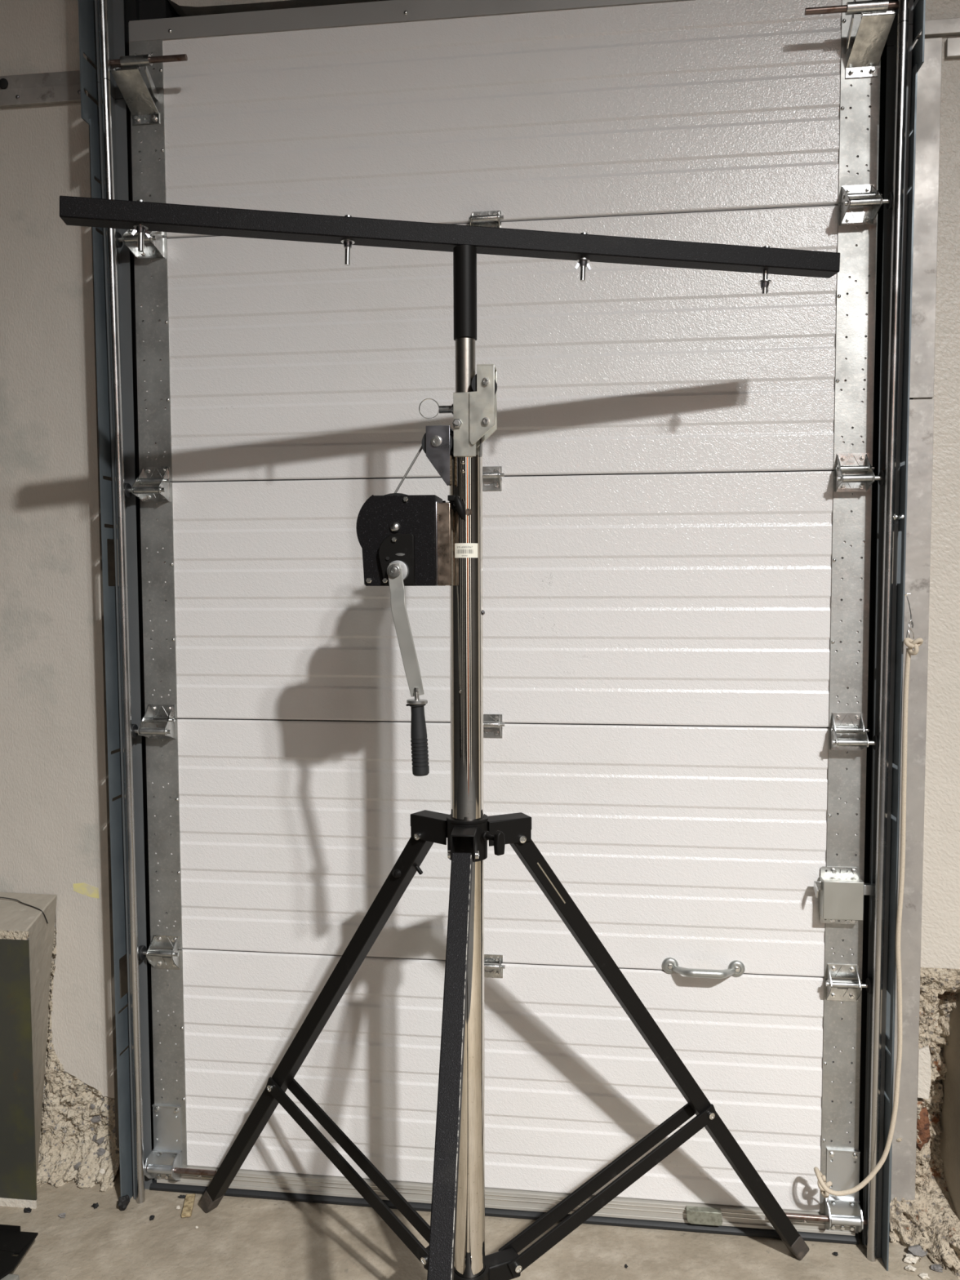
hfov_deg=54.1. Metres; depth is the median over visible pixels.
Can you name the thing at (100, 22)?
rail
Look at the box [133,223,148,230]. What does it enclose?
washer
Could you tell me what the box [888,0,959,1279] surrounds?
wall
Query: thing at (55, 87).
trim
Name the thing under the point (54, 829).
wall
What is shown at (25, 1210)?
chip
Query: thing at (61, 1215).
chip
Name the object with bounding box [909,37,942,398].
trim
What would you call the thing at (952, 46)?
trim
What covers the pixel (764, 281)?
washer
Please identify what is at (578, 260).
washer
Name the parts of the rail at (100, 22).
splice plate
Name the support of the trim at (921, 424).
attached to the wall at (931, 1221)
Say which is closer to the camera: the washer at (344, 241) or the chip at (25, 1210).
the washer at (344, 241)
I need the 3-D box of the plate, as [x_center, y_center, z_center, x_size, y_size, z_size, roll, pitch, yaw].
[-1.075,1.168,1.739,0.410,0.013,0.268,0,3,7]
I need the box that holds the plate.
[0,1224,38,1279]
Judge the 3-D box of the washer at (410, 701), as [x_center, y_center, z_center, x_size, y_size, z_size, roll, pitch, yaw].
[-0.094,0.092,1.412,0.032,0.006,0.032,0,3,7]
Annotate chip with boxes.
[23,1207,31,1213]
[57,1213,66,1217]
[91,1202,98,1208]
[149,1214,155,1220]
[177,1195,186,1198]
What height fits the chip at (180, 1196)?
0.006 m
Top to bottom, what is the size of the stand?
1.890 m
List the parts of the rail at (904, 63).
splice plate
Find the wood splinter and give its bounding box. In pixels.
[181,1193,195,1217]
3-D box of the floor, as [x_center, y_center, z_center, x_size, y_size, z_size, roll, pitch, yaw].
[-0.013,1.286,1.406,8.200,0.100,2.350,0,3,7]
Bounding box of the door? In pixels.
[109,0,898,1244]
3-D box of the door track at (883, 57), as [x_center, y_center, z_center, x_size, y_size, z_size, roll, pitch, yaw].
[0.805,-0.305,1.871,0.078,3.020,0.109,0,3,7]
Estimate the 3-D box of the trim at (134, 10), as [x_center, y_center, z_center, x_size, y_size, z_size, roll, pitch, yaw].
[-0.704,-0.311,2.048,0.098,3.020,0.117,0,3,7]
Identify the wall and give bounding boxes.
[0,0,119,1191]
[168,0,388,17]
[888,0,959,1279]
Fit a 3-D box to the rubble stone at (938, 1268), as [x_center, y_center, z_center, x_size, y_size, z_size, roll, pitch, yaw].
[0.876,1.205,1.807,0.021,0.010,0.016,0,3,7]
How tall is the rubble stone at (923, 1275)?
0.007 m
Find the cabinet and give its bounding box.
[0,892,57,1208]
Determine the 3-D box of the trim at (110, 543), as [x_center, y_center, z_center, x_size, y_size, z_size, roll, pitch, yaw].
[-0.789,-0.279,2.026,0.065,2.880,0.005,0,3,7]
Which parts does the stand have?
threaded rod, leg, threaded rod, winch frame, crank arm, leg, clamp knob, plate, clamp knob, threaded rod, leg, threaded rod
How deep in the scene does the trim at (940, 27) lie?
1.77 m
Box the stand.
[59,195,839,1279]
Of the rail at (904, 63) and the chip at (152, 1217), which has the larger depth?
the chip at (152, 1217)
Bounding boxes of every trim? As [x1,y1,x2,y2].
[0,70,85,107]
[87,57,128,1154]
[115,0,179,1150]
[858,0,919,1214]
[890,399,933,1213]
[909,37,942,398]
[917,17,959,37]
[945,37,959,58]
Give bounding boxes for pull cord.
[813,595,923,1202]
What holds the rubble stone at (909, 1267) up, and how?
on the floor
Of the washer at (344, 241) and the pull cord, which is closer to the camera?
the washer at (344, 241)
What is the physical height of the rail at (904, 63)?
3.020 m
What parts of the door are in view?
rail, rail, pull handle, step plate, lever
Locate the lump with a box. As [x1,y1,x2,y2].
[117,1194,129,1210]
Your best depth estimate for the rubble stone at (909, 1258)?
1.82 m
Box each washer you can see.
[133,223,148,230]
[341,238,355,244]
[406,698,427,704]
[576,257,590,262]
[758,279,771,284]
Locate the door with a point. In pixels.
(678, 477)
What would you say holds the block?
on the floor
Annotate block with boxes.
[0,1273,19,1279]
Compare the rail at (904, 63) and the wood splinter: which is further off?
the wood splinter
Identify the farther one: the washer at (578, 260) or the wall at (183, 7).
the wall at (183, 7)
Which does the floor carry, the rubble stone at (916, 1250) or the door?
the rubble stone at (916, 1250)
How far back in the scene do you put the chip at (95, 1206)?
1.99 m
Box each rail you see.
[78,0,152,1204]
[862,0,925,1271]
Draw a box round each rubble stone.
[903,1253,919,1263]
[904,1264,916,1271]
[906,1244,928,1257]
[918,1272,930,1279]
[930,1264,942,1271]
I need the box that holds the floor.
[0,1163,958,1279]
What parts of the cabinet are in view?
board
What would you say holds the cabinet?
on the floor
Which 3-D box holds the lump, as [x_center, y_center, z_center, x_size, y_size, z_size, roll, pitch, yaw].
[-0.752,1.189,1.985,0.022,0.034,0.026,0,3,7]

